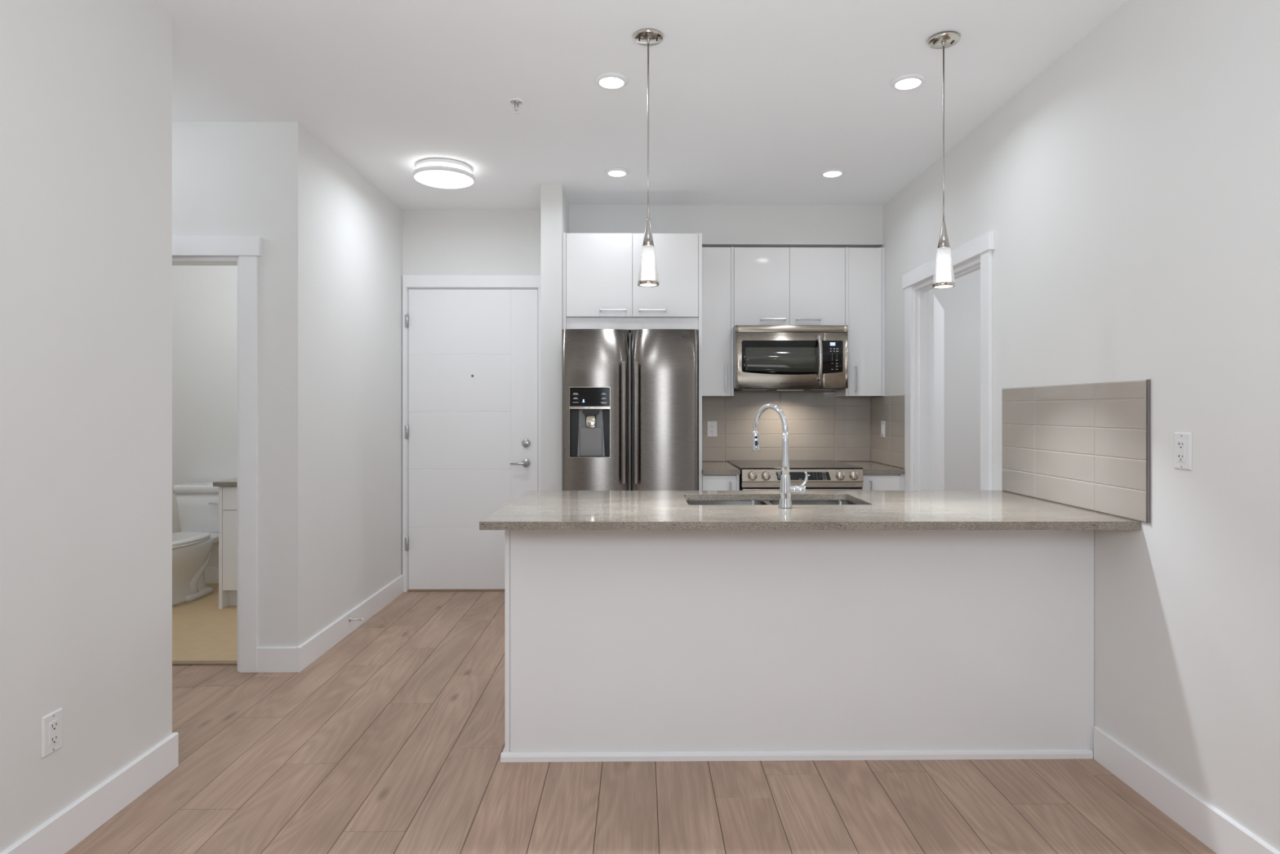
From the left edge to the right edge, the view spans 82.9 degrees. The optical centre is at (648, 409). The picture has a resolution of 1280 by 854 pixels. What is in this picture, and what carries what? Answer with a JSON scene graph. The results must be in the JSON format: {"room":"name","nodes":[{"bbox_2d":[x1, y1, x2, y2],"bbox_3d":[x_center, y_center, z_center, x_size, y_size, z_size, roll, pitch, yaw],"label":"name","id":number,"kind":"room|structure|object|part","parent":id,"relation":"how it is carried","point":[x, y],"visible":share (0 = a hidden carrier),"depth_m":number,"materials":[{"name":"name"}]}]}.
{"room":"apartment kitchen","nodes":[
{"label":"apartment kitchen","id":0,"kind":"room"},
{"bbox_2d":[0,0,402,853],"bbox_3d":[-2.907,-0.064,1.055,2.412,2.713,8.180,0,0,-1],"label":"wall","id":1,"kind":"structure","parent":0,"point":[86,86],"depth_m":2.36,"materials":[{"name":"paint"}]},
{"bbox_2d":[41,707,62,758],"bbox_3d":[-1.709,0.927,2.079,0.008,0.116,0.071,0,0,-1],"label":"wall outlet","id":2,"kind":"object","parent":1,"relation":"attached to","point":[51,723],"visible":1,"depth_m":2.07,"materials":[{"name":"plastic"}]},
{"bbox_2d":[48,718,58,746],"bbox_3d":[-1.706,0.927,2.079,0.003,0.067,0.033,0,0,-1],"label":"receptacle","id":3,"kind":"object","parent":2,"relation":"attached to","point":[53,722],"depth_m":2.08,"materials":[{"name":"plastic"}]},
{"bbox_2d":[0,732,178,853],"bbox_3d":[-2.885,1.232,-0.210,2.426,0.122,5.649,0,0,-1],"label":"baseboard","id":4,"kind":"structure","parent":1,"relation":"attached to","point":[71,825],"depth_m":2.25,"materials":[{"name":"paint"}]},
{"bbox_2d":[257,574,403,672],"bbox_3d":[-1.831,1.232,4.346,0.208,0.122,1.564,0,0,-1],"label":"baseboard","id":5,"kind":"structure","parent":1,"relation":"attached to","point":[269,659],"depth_m":3.83,"materials":[{"name":"paint"}]},
{"bbox_2d":[348,617,364,622],"bbox_3d":[-1.684,1.211,4.180,0.081,0.026,0.026,0,0,-1],"label":"door stop","id":6,"kind":"object","parent":1,"relation":"attached to","point":[349,619],"visible":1,"depth_m":4.18,"materials":[{"name":"metal"}]},
{"bbox_2d":[172,265,236,566],"bbox_3d":[-3.021,-0.064,5.454,2.290,2.713,0.120,0,0,-1],"label":"wall","id":7,"kind":"structure","parent":0,"point":[204,297],"depth_m":5.39,"materials":[{"name":"paint"}]},
{"bbox_2d":[204,566,218,582],"bbox_3d":[-3.480,1.232,5.381,1.370,0.122,0.014,0,0,-1],"label":"baseboard","id":8,"kind":"structure","parent":7,"relation":"attached to","point":[211,573],"depth_m":5.38,"materials":[{"name":"paint"}]},
{"bbox_2d":[172,121,273,646],"bbox_3d":[-2.999,-0.064,3.624,2.290,2.713,0.120,0,0,-1],"label":"wall","id":9,"kind":"structure","parent":0,"point":[223,171],"depth_m":3.58,"materials":[{"name":"paint"}]},
{"bbox_2d":[172,660,236,665],"bbox_3d":[-2.405,1.288,3.684,0.780,0.008,0.045,0,0,-1],"label":"trim","id":10,"kind":"structure","parent":9,"relation":"attached to","point":[174,662],"depth_m":3.68,"materials":[{"name":"brown wood"}]},
{"bbox_2d":[172,235,262,672],"bbox_3d":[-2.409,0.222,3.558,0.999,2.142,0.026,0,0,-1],"label":"trim","id":11,"kind":"structure","parent":9,"relation":"attached to","point":[248,249],"depth_m":3.56,"materials":[{"name":"paint"}]},
{"bbox_2d":[402,209,540,275],"bbox_3d":[-1.281,-0.064,5.275,1.185,2.713,0.220,0,0,-1],"label":"wall","id":12,"kind":"structure","parent":0,"point":[435,242],"depth_m":5.17,"materials":[{"name":"paint"}]},
{"bbox_2d":[408,589,504,591],"bbox_3d":[-1.248,1.288,5.218,0.926,0.010,0.135,0,0,-1],"label":"trim","id":13,"kind":"structure","parent":12,"relation":"attached to","point":[409,590],"depth_m":5.15,"materials":[{"name":"brown wood"}]},
{"bbox_2d":[404,288,537,589],"bbox_3d":[-1.258,0.212,5.148,0.937,2.137,0.099,0,0,-1],"label":"door","id":14,"kind":"structure","parent":12,"relation":"in","point":[473,353],"depth_m":5.15,"materials":[{"name":"paint"}]},
{"bbox_3d":[-0.909,0.381,5.131,0.134,0.058,0.057,0,0,-1],"label":"handle","id":15,"kind":"part","parent":14,"relation":"part of","materials":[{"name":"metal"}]},
{"bbox_2d":[402,275,540,591],"bbox_3d":[-1.249,0.170,5.210,0.992,2.246,0.150,0,0,-1],"label":"trim","id":16,"kind":"structure","parent":12,"relation":"attached to","point":[409,282],"depth_m":5.13,"materials":[{"name":"paint"}]},
{"bbox_2d":[540,184,568,490],"bbox_3d":[-0.618,-0.064,4.981,0.135,2.713,0.823,0,0,-1],"label":"wall partition","id":17,"kind":"structure","parent":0,"point":[554,205],"depth_m":4.57,"materials":[{"name":"paint"}]},
{"bbox_2d":[153,0,1127,210],"bbox_3d":[0.232,-1.470,1.503,8.900,0.100,9.400,0,0,-1],"label":"ceiling","id":18,"kind":"structure","parent":0,"point":[750,100],"depth_m":3.17,"materials":[{"name":"paint"}]},
{"bbox_2d":[412,158,475,188],"bbox_3d":[-1.196,-1.376,4.241,0.352,0.088,0.352,0,0,-1],"label":"flush ceiling light","id":19,"kind":"object","parent":18,"relation":"attached to","point":[444,173],"visible":1,"depth_m":4.14,"materials":[{"name":"paint"}]},
{"bbox_2d":[414,169,473,188],"bbox_3d":[-1.196,-1.351,4.241,0.331,0.038,0.331,0,0,-1],"label":"diffuser","id":20,"kind":"object","parent":19,"relation":"attached to","point":[444,179],"depth_m":4.19,"materials":[{"name":"white"}]},
{"bbox_2d":[507,97,524,113],"bbox_3d":[-0.609,-1.393,3.338,0.080,0.053,0.080,0,0,-1],"label":"sprinkler","id":21,"kind":"object","parent":18,"relation":"attached to","point":[517,102],"visible":1,"depth_m":3.33,"materials":[{"name":"paint"}]},
{"bbox_2d":[594,72,628,88],"bbox_3d":[-0.160,-1.412,3.123,0.148,0.016,0.148,0,0,-1],"label":"recessed light","id":22,"kind":"object","parent":18,"relation":"in","point":[606,80],"visible":1,"depth_m":3.10,"materials":[{"name":"paint"}]},
{"bbox_2d":[604,167,629,176],"bbox_3d":[-0.188,-1.412,4.323,0.148,0.016,0.148,0,0,-1],"label":"recessed light","id":23,"kind":"object","parent":18,"relation":"in","point":[614,171],"visible":1,"depth_m":4.29,"materials":[{"name":"paint"}]},
{"bbox_2d":[633,28,663,287],"bbox_3d":[-0.001,-0.946,2.756,0.115,0.947,0.115,0,0,-1],"label":"pendant light","id":24,"kind":"object","parent":18,"relation":"hanging from","point":[648,273],"visible":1,"depth_m":2.74,"materials":[{"name":"white glass"}]},
{"bbox_3d":[-0.001,-0.553,2.756,0.080,0.135,0.080,0,0,-1],"label":"lamp shade","id":25,"kind":"part","parent":24,"relation":"part of","materials":[{"name":"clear glass"}]},
{"bbox_3d":[-0.001,-1.064,2.756,0.006,0.690,0.006,0,0,-1],"label":"cord","id":26,"kind":"part","parent":24,"relation":"part of","materials":[{"name":"silver metal"}]},
{"bbox_2d":[819,168,844,177],"bbox_3d":[1.100,-1.412,4.334,0.148,0.016,0.148,0,0,-1],"label":"recessed light","id":27,"kind":"object","parent":18,"relation":"in","point":[831,172],"visible":1,"depth_m":4.30,"materials":[{"name":"paint"}]},
{"bbox_2d":[889,73,926,89],"bbox_3d":[1.122,-1.412,3.134,0.148,0.016,0.148,0,0,-1],"label":"recessed light","id":28,"kind":"object","parent":18,"relation":"in","point":[909,81],"visible":1,"depth_m":3.11,"materials":[{"name":"paint"}]},
{"bbox_2d":[927,31,959,288],"bbox_3d":[1.129,-0.942,2.771,0.115,0.947,0.115,0,0,-1],"label":"pendant light","id":29,"kind":"object","parent":18,"relation":"hanging from","point":[944,276],"visible":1,"depth_m":2.75,"materials":[{"name":"white glass"}]},
{"bbox_3d":[1.129,-0.549,2.771,0.080,0.135,0.080,0,0,-1],"label":"lamp shade","id":30,"kind":"part","parent":29,"relation":"part of","materials":[{"name":"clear glass"}]},
{"bbox_3d":[1.129,-1.060,2.771,0.006,0.690,0.006,0,0,-1],"label":"cord","id":31,"kind":"part","parent":29,"relation":"part of","materials":[{"name":"silver metal"}]},
{"bbox_2d":[65,582,1216,853],"bbox_3d":[0.231,1.351,1.556,9.100,0.124,12.073,0,0,-1],"label":"floor","id":32,"kind":"structure","parent":0,"point":[290,762],"depth_m":2.48,"materials":[{"name":"brown wood"}]},
{"bbox_2d":[172,482,218,606],"bbox_3d":[-3.190,0.915,4.936,0.408,0.751,0.862,0,0,-1],"label":"toilet","id":33,"kind":"object","parent":32,"relation":"on","point":[197,503],"visible":0.59,"depth_m":5.01,"materials":[{"name":"ceramic"}]},
{"bbox_3d":[-3.188,0.882,4.799,0.384,0.015,0.589,0,0,-1],"label":"seat","id":34,"kind":"part","parent":33,"relation":"part of","materials":[{"name":"ceramic"}]},
{"bbox_3d":[-3.188,0.863,4.807,0.384,0.020,0.604,0,0,-1],"label":"seat lid","id":35,"kind":"part","parent":33,"relation":"part of","materials":[{"name":"ceramic"}]},
{"bbox_3d":[-3.194,0.567,5.258,0.408,0.056,0.217,0,0,-1],"label":"tank lid","id":36,"kind":"part","parent":33,"relation":"part of","materials":[{"name":"ceramic"}]},
{"bbox_3d":[-3.194,0.738,5.262,0.380,0.284,0.200,0,0,-1],"label":"tank","id":37,"kind":"part","parent":33,"relation":"part of","materials":[{"name":"ceramic"}]},
{"bbox_3d":[-3.075,0.665,5.143,0.087,0.018,0.023,0,0,-12],"label":"flush lever","id":38,"kind":"part","parent":33,"relation":"part of","materials":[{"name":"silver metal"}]},
{"bbox_2d":[218,486,236,608],"bbox_3d":[-2.336,0.893,5.038,0.890,0.791,0.708,0,0,-1],"label":"bathroom vanity","id":39,"kind":"object","parent":32,"relation":"on","point":[227,495],"visible":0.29,"depth_m":4.68,"materials":[{"name":"white wood"}]},
{"bbox_3d":[-2.770,0.893,5.033,0.022,0.791,0.708,0,0,-1],"label":"panel","id":40,"kind":"part","parent":39,"relation":"part of","materials":[{"name":"white wood"}]},
{"bbox_2d":[213,478,236,486],"bbox_3d":[-2.342,0.481,5.032,0.933,0.030,0.730,0,0,-1],"label":"countertop","id":41,"kind":"structure","parent":39,"relation":"on","point":[228,482],"depth_m":4.66,"materials":[{"name":"beige stone"}]},
{"bbox_3d":[-2.538,0.574,4.692,0.430,0.150,0.018,0,0,-1],"label":"drawer","id":42,"kind":"part","parent":39,"relation":"part of","materials":[{"name":"white wood"}]},
{"bbox_3d":[-2.538,0.910,4.692,0.430,0.517,0.018,0,0,-1],"label":"door","id":43,"kind":"part","parent":39,"relation":"part of","materials":[{"name":"white wood"}]},
{"bbox_2d":[561,328,697,490],"bbox_3d":[-0.118,0.403,4.777,0.828,1.780,0.844,0,0,-1],"label":"refrigerator","id":44,"kind":"object","parent":32,"relation":"on","point":[629,401],"visible":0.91,"depth_m":4.38,"materials":[{"name":"grey metal"}]},
{"bbox_3d":[-0.354,-0.076,4.378,0.242,0.114,0.005,0,0,-1],"label":"display panel","id":45,"kind":"part","parent":44,"relation":"part of","materials":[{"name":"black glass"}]},
{"bbox_2d":[585,415,596,427],"bbox_3d":[-0.351,0.073,4.405,0.067,0.074,0.034,0,0,-1],"label":"lever","id":46,"kind":"object","parent":44,"relation":"on","point":[590,420],"depth_m":4.39,"materials":[{"name":"silver metal"}]},
{"bbox_3d":[-0.349,0.142,4.426,0.167,0.288,0.040,0,0,-1],"label":"plate","id":47,"kind":"part","parent":44,"relation":"part of","materials":[{"name":"grey plastic"}]},
{"bbox_3d":[-0.323,0.376,4.413,0.408,1.725,0.072,0,0,-1],"label":"door","id":48,"kind":"part","parent":44,"relation":"part of","materials":[{"name":"silver metal"}]},
{"bbox_3d":[-0.150,0.079,4.386,0.033,0.738,0.062,0,0,-1],"label":"handle","id":49,"kind":"part","parent":44,"relation":"part of","materials":[{"name":"silver metal"}]},
{"bbox_3d":[-0.077,0.079,4.386,0.033,0.738,0.062,0,0,-1],"label":"handle","id":50,"kind":"part","parent":44,"relation":"part of","materials":[{"name":"silver metal"}]},
{"bbox_3d":[0.096,0.376,4.418,0.408,1.725,0.072,0,0,-1],"label":"door","id":51,"kind":"part","parent":44,"relation":"part of","materials":[{"name":"silver metal"}]},
{"bbox_2d":[562,232,702,490],"bbox_3d":[-0.106,0.087,4.907,0.882,2.411,0.704,0,0,-1],"label":"upper cabinet","id":52,"kind":"object","parent":32,"relation":"on","point":[601,290],"visible":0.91,"depth_m":4.59,"materials":[{"name":"white paint"}]},
{"bbox_3d":[-0.537,0.087,4.916,0.022,2.411,0.675,0,0,-1],"label":"panel","id":53,"kind":"part","parent":52,"relation":"part of","materials":[{"name":"white laminate"}]},
{"bbox_3d":[-0.312,-0.852,4.592,0.416,0.528,0.018,0,0,-1],"label":"door","id":54,"kind":"part","parent":52,"relation":"part of","materials":[{"name":"white paint"}]},
{"bbox_3d":[-0.225,-0.629,4.569,0.169,0.010,0.030,0,0,-1],"label":"handle","id":55,"kind":"part","parent":52,"relation":"part of","materials":[{"name":"metal"}]},
{"bbox_3d":[-0.102,-0.545,4.608,0.839,0.077,0.018,0,0,-1],"label":"filler panel","id":56,"kind":"part","parent":52,"relation":"part of","materials":[{"name":"white paint"}]},
{"bbox_3d":[0.023,-0.629,4.572,0.169,0.010,0.030,0,0,-1],"label":"handle","id":57,"kind":"part","parent":52,"relation":"part of","materials":[{"name":"metal"}]},
{"bbox_3d":[0.107,-0.852,4.597,0.418,0.528,0.018,0,0,-1],"label":"door","id":58,"kind":"part","parent":52,"relation":"part of","materials":[{"name":"white paint"}]},
{"bbox_3d":[0.324,0.087,4.927,0.020,2.411,0.675,0,0,-1],"label":"panel","id":59,"kind":"part","parent":52,"relation":"part of","materials":[{"name":"white paint"}]},
{"bbox_2d":[702,473,739,490],"bbox_3d":[0.454,0.851,4.907,0.236,0.884,0.697,0,0,-1],"label":"base cabinet","id":60,"kind":"object","parent":32,"relation":"on","point":[709,482],"visible":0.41,"depth_m":4.59,"materials":[{"name":"white paint"}]},
{"bbox_2d":[702,461,740,474],"bbox_3d":[0.456,0.393,4.912,0.238,0.030,0.707,0,0,-1],"label":"countertop","id":61,"kind":"structure","parent":60,"relation":"on","point":[708,467],"depth_m":4.67,"materials":[{"name":"beige stone"}]},
{"bbox_3d":[0.563,0.851,4.923,0.018,0.884,0.668,0,0,-1],"label":"panel","id":62,"kind":"part","parent":60,"relation":"part of","materials":[{"name":"white paint"}]},
{"bbox_2d":[727,459,863,490],"bbox_3d":[0.962,0.830,4.869,0.767,0.926,0.782,0,0,-1],"label":"range","id":63,"kind":"object","parent":32,"relation":"on","point":[823,474],"visible":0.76,"depth_m":4.54,"materials":[{"name":"grey metal"}]},
{"bbox_3d":[0.650,0.414,4.522,0.058,0.057,0.035,0,0,-1],"label":"knob","id":64,"kind":"part","parent":63,"relation":"part of","materials":[{"name":"silver metal"}]},
{"bbox_3d":[0.736,0.414,4.523,0.058,0.057,0.035,0,0,-1],"label":"knob","id":65,"kind":"part","parent":63,"relation":"part of","materials":[{"name":"silver metal"}]},
{"bbox_2d":[727,459,862,469],"bbox_3d":[0.961,0.371,4.906,0.767,0.009,0.708,0,0,-1],"label":"cooktop","id":66,"kind":"object","parent":63,"relation":"in","point":[793,464],"depth_m":4.79,"materials":[{"name":"black glass"}]},
{"bbox_3d":[0.965,0.795,4.569,0.756,0.596,0.075,0,0,-1],"label":"oven door","id":67,"kind":"part","parent":63,"relation":"part of","materials":[{"name":"silver metal"}]},
{"bbox_3d":[0.965,0.431,4.572,0.760,0.112,0.081,0,0,-1],"label":"control panel","id":68,"kind":"part","parent":63,"relation":"part of","materials":[{"name":"silver metal"}]},
{"bbox_3d":[0.969,0.417,4.537,0.344,0.050,0.011,0,0,-1],"label":"display glass","id":69,"kind":"part","parent":63,"relation":"part of","materials":[{"name":"black glass"}]},
{"bbox_3d":[1.201,0.414,4.529,0.058,0.057,0.035,0,0,-1],"label":"knob","id":70,"kind":"part","parent":63,"relation":"part of","materials":[{"name":"silver metal"}]},
{"bbox_3d":[1.287,0.414,4.530,0.058,0.057,0.035,0,0,-1],"label":"knob","id":71,"kind":"part","parent":63,"relation":"part of","materials":[{"name":"silver metal"}]},
{"bbox_2d":[500,529,1093,762],"bbox_3d":[0.554,0.851,3.014,2.202,0.884,0.691,0,0,-1],"label":"base cabinet","id":72,"kind":"object","parent":32,"relation":"on","point":[620,645],"visible":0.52,"depth_m":2.68,"materials":[{"name":"paint"}]},
{"bbox_3d":[-0.525,0.851,2.991,0.018,0.884,0.645,0,0,-1],"label":"panel","id":73,"kind":"part","parent":72,"relation":"part of","materials":[{"name":"white wood"}]},
{"bbox_3d":[0.548,1.278,2.998,2.188,0.030,0.658,0,0,-1],"label":"shoe moulding","id":74,"kind":"part","parent":72,"relation":"part of","materials":[{"name":"paint"}]},
{"bbox_2d":[479,490,1140,529],"bbox_3d":[0.540,0.393,2.913,2.234,0.029,0.960,0,0,-1],"label":"countertop","id":75,"kind":"structure","parent":72,"relation":"on","point":[532,509],"depth_m":2.64,"materials":[{"name":"beige stone"}]},
{"bbox_2d":[686,500,856,505],"bbox_3d":[0.525,0.511,3.061,0.793,0.206,0.428,0,0,-1],"label":"sink","id":76,"kind":"object","parent":75,"relation":"in","point":[689,502],"visible":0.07,"depth_m":3.25,"materials":[{"name":"silver metal"}]},
{"bbox_3d":[0.331,0.512,3.058,0.368,0.203,0.391,0,0,-1],"label":"bowl","id":77,"kind":"part","parent":76,"relation":"part of","materials":[{"name":"silver metal"}]},
{"bbox_3d":[0.717,0.512,3.063,0.371,0.203,0.391,0,0,-1],"label":"bowl","id":78,"kind":"part","parent":76,"relation":"part of","materials":[{"name":"silver metal"}]},
{"bbox_2d":[751,403,808,508],"bbox_3d":[0.496,0.177,2.857,0.092,0.402,0.257,0,0,-44],"label":"kitchen faucet","id":79,"kind":"object","parent":75,"relation":"on","point":[786,489],"visible":1,"depth_m":2.79,"materials":[{"name":"silver metal"}]},
{"bbox_3d":[0.482,0.035,2.879,0.021,0.118,0.209,0,0,-29],"label":"spout","id":80,"kind":"part","parent":79,"relation":"part of","materials":[{"name":"silver metal"}]},
{"bbox_2d":[778,431,792,508],"bbox_3d":[0.528,0.230,2.797,0.054,0.296,0.054,0,0,-1],"label":"faucet","id":81,"kind":"object","parent":79,"relation":"attached to","point":[785,486],"depth_m":2.78,"materials":[{"name":"silver metal"}]},
{"bbox_3d":[0.600,0.269,2.797,0.030,0.065,0.011,0,0,-1],"label":"lever","id":82,"kind":"part","parent":79,"relation":"part of","materials":[{"name":"silver metal"}]},
{"bbox_2d":[861,474,904,490],"bbox_3d":[1.492,0.851,4.920,0.279,0.884,0.697,0,0,-1],"label":"base cabinet","id":83,"kind":"object","parent":32,"relation":"on","point":[871,482],"visible":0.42,"depth_m":4.60,"materials":[{"name":"white paint"}]},
{"bbox_3d":[1.407,0.537,4.585,0.010,0.172,0.030,0,0,-1],"label":"handle","id":84,"kind":"part","parent":83,"relation":"part of","materials":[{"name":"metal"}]},
{"bbox_2d":[839,461,904,474],"bbox_3d":[1.486,0.393,4.930,0.278,0.030,0.697,0,0,-1],"label":"countertop","id":85,"kind":"structure","parent":83,"relation":"on","point":[868,467],"depth_m":4.67,"materials":[{"name":"beige stone"}]},
{"bbox_2d":[568,204,882,247],"bbox_3d":[0.539,-1.285,5.157,2.183,0.270,0.240,0,0,-1],"label":"wall","id":86,"kind":"structure","parent":0,"point":[719,225],"depth_m":5.04,"materials":[{"name":"paint"}]},
{"bbox_2d":[702,246,733,396],"bbox_3d":[0.459,-0.606,5.106,0.250,1.025,0.319,0,0,-1],"label":"upper cabinet","id":87,"kind":"object","parent":86,"relation":"attached to","point":[717,263],"visible":0.83,"depth_m":4.98,"materials":[{"name":"white paint"}]},
{"bbox_3d":[0.529,-0.213,4.963,0.010,0.172,0.030,0,0,-1],"label":"handle","id":88,"kind":"part","parent":87,"relation":"part of","materials":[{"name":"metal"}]},
{"bbox_3d":[0.575,-0.606,5.122,0.018,1.025,0.290,0,0,-1],"label":"panel","id":89,"kind":"part","parent":87,"relation":"part of","materials":[{"name":"white paint"}]},
{"bbox_2d":[733,247,844,326],"bbox_3d":[0.969,-0.842,5.113,0.768,0.548,0.319,0,0,-1],"label":"upper cabinet","id":90,"kind":"object","parent":86,"relation":"attached to","point":[773,286],"visible":0.92,"depth_m":4.98,"materials":[{"name":"white paint"}]},
{"bbox_3d":[0.779,-0.843,4.990,0.382,0.547,0.018,0,0,-1],"label":"door","id":91,"kind":"part","parent":90,"relation":"part of","materials":[{"name":"white paint"}]},
{"bbox_3d":[0.857,-0.619,4.967,0.169,0.010,0.030,0,0,-1],"label":"handle","id":92,"kind":"part","parent":90,"relation":"part of","materials":[{"name":"metal"}]},
{"bbox_2d":[733,324,848,391],"bbox_3d":[0.958,-0.347,5.031,0.757,0.436,0.478,0,0,-1],"label":"microwave","id":93,"kind":"object","parent":90,"relation":"attached to","point":[778,357],"visible":1,"depth_m":4.85,"materials":[{"name":"grey metal"}]},
{"bbox_3d":[0.871,-0.329,4.863,0.580,0.372,0.029,0,0,-1],"label":"door","id":94,"kind":"part","parent":93,"relation":"part of","materials":[{"name":"silver metal"}]},
{"bbox_3d":[0.893,-0.348,4.851,0.536,0.230,0.007,0,0,0],"label":"door glass","id":95,"kind":"part","parent":93,"relation":"part of","materials":[{"name":"black glass"}]},
{"bbox_3d":[1.140,-0.345,4.824,0.031,0.313,0.059,0,0,-1],"label":"handle","id":96,"kind":"part","parent":93,"relation":"part of","materials":[{"name":"silver metal"}]},
{"bbox_3d":[1.234,-0.351,4.858,0.142,0.223,0.002,0,0,-3],"label":"control glass","id":97,"kind":"part","parent":93,"relation":"part of","materials":[{"name":"black glass"}]},
{"bbox_3d":[1.251,-0.329,4.870,0.176,0.372,0.026,0,0,-1],"label":"control panel","id":98,"kind":"part","parent":93,"relation":"part of","materials":[{"name":"silver metal"}]},
{"bbox_3d":[1.098,-0.619,4.970,0.169,0.010,0.030,0,0,-1],"label":"handle","id":99,"kind":"part","parent":90,"relation":"part of","materials":[{"name":"metal"}]},
{"bbox_3d":[1.163,-0.843,4.994,0.382,0.547,0.018,0,0,-1],"label":"door","id":100,"kind":"part","parent":90,"relation":"part of","materials":[{"name":"white paint"}]},
{"bbox_2d":[834,247,885,396],"bbox_3d":[1.493,-0.606,5.119,0.276,1.025,0.319,0,0,-1],"label":"upper cabinet","id":101,"kind":"object","parent":86,"relation":"attached to","point":[864,267],"visible":0.94,"depth_m":4.99,"materials":[{"name":"white paint"}]},
{"bbox_3d":[1.365,-0.606,5.132,0.020,1.025,0.290,0,0,-1],"label":"panel","id":102,"kind":"part","parent":101,"relation":"part of","materials":[{"name":"white paint"}]},
{"bbox_3d":[1.422,-0.209,4.973,0.010,0.174,0.030,0,0,-1],"label":"handle","id":103,"kind":"part","parent":101,"relation":"part of","materials":[{"name":"metal"}]},
{"bbox_3d":[1.492,-0.605,4.998,0.228,1.022,0.018,0,0,-1],"label":"door","id":104,"kind":"part","parent":101,"relation":"part of","materials":[{"name":"white paint"}]},
{"bbox_2d":[928,269,980,490],"bbox_3d":[3.101,-0.064,3.788,2.907,2.713,4.700,0,0,-1],"label":"wall","id":105,"kind":"structure","parent":0,"point":[961,304],"depth_m":6.03,"materials":[{"name":"paint"}]},
{"bbox_2d":[871,0,1279,852],"bbox_3d":[1.722,-0.064,1.221,0.088,2.713,8.400,0,0,-1],"label":"wall","id":106,"kind":"structure","parent":0,"point":[1128,193],"depth_m":2.33,"materials":[{"name":"paint"}]},
{"bbox_2d":[871,395,904,468],"bbox_3d":[1.629,0.141,4.928,0.008,0.470,0.706,0,0,-1],"label":"tile backsplash","id":107,"kind":"structure","parent":106,"relation":"attached to","point":[889,450],"depth_m":4.91,"materials":[{"name":"tile"}]},
{"bbox_2d":[880,420,884,437],"bbox_3d":[1.617,0.136,5.010,0.012,0.116,0.071,0,0,-1],"label":"light switch","id":108,"kind":"object","parent":107,"relation":"attached to","point":[882,422],"visible":1,"depth_m":5.00,"materials":[{"name":"plastic"}]},
{"bbox_2d":[928,293,944,490],"bbox_3d":[1.913,0.283,4.877,0.084,2.000,0.820,0,0,26],"label":"door","id":109,"kind":"structure","parent":106,"relation":"in","point":[936,313],"depth_m":4.62,"materials":[{"name":"paint"}]},
{"bbox_2d":[913,258,980,490],"bbox_3d":[1.689,0.271,4.022,0.088,2.045,0.917,0,0,-1],"label":"trim","id":110,"kind":"structure","parent":106,"relation":"attached to","point":[921,293],"depth_m":4.46,"materials":[{"name":"paint"}]},
{"bbox_2d":[902,231,994,490],"bbox_3d":[1.631,0.222,4.027,0.028,2.142,1.145,0,0,-1],"label":"trim","id":111,"kind":"structure","parent":106,"relation":"attached to","point":[983,246],"depth_m":3.56,"materials":[{"name":"paint"}]},
{"bbox_2d":[1002,379,1151,523],"bbox_3d":[1.653,0.138,2.887,0.010,0.476,0.971,0,0,-1],"label":"tile backsplash","id":112,"kind":"structure","parent":106,"relation":"attached to","point":[1083,446],"depth_m":2.75,"materials":[{"name":"tile"}]},
{"bbox_3d":[1.659,0.138,2.405,0.010,0.476,0.007,0,0,-1],"label":"edge trim","id":113,"kind":"part","parent":112,"relation":"part of","materials":[{"name":"metal"}]},
{"bbox_2d":[1173,431,1191,470],"bbox_3d":[1.661,0.129,2.256,0.009,0.116,0.071,0,0,-1],"label":"wall outlet","id":114,"kind":"object","parent":106,"relation":"attached to","point":[1182,441],"visible":1,"depth_m":2.25,"materials":[{"name":"plastic"}]},
{"bbox_2d":[1177,440,1185,462],"bbox_3d":[1.659,0.129,2.256,0.003,0.067,0.033,0,0,-1],"label":"receptacle","id":115,"kind":"object","parent":114,"relation":"attached to","point":[1180,443],"depth_m":2.25,"materials":[{"name":"plastic"}]},
{"bbox_2d":[1093,725,1279,853],"bbox_3d":[1.688,1.232,-0.150,0.014,0.122,5.660,0,0,-1],"label":"baseboard","id":116,"kind":"structure","parent":106,"relation":"attached to","point":[1207,824],"depth_m":2.26,"materials":[{"name":"paint"}]},
{"bbox_3d":[0.537,-0.064,5.342,2.183,2.713,0.130,0,0,-1],"label":"wall","id":117,"kind":"structure","parent":0,"visible":0},
{"bbox_2d":[702,390,871,461],"bbox_3d":[0.977,0.119,5.277,1.288,0.516,0.008,0,0,-1],"label":"tile backsplash","id":118,"kind":"structure","parent":117,"relation":"attached to","point":[822,425],"depth_m":5.27,"materials":[{"name":"tile"}]},
{"bbox_2d":[706,421,716,436],"bbox_3d":[0.462,0.141,5.263,0.071,0.116,0.008,0,0,-1],"label":"wall outlet","id":119,"kind":"object","parent":118,"relation":"attached to","point":[711,425],"visible":1,"depth_m":5.26,"materials":[{"name":"plastic"}]},
{"bbox_2d":[710,424,714,433],"bbox_3d":[0.462,0.141,5.260,0.033,0.067,0.003,0,0,-1],"label":"receptacle","id":120,"kind":"object","parent":119,"relation":"attached to","point":[712,426],"depth_m":5.26,"materials":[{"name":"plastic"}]}
]}

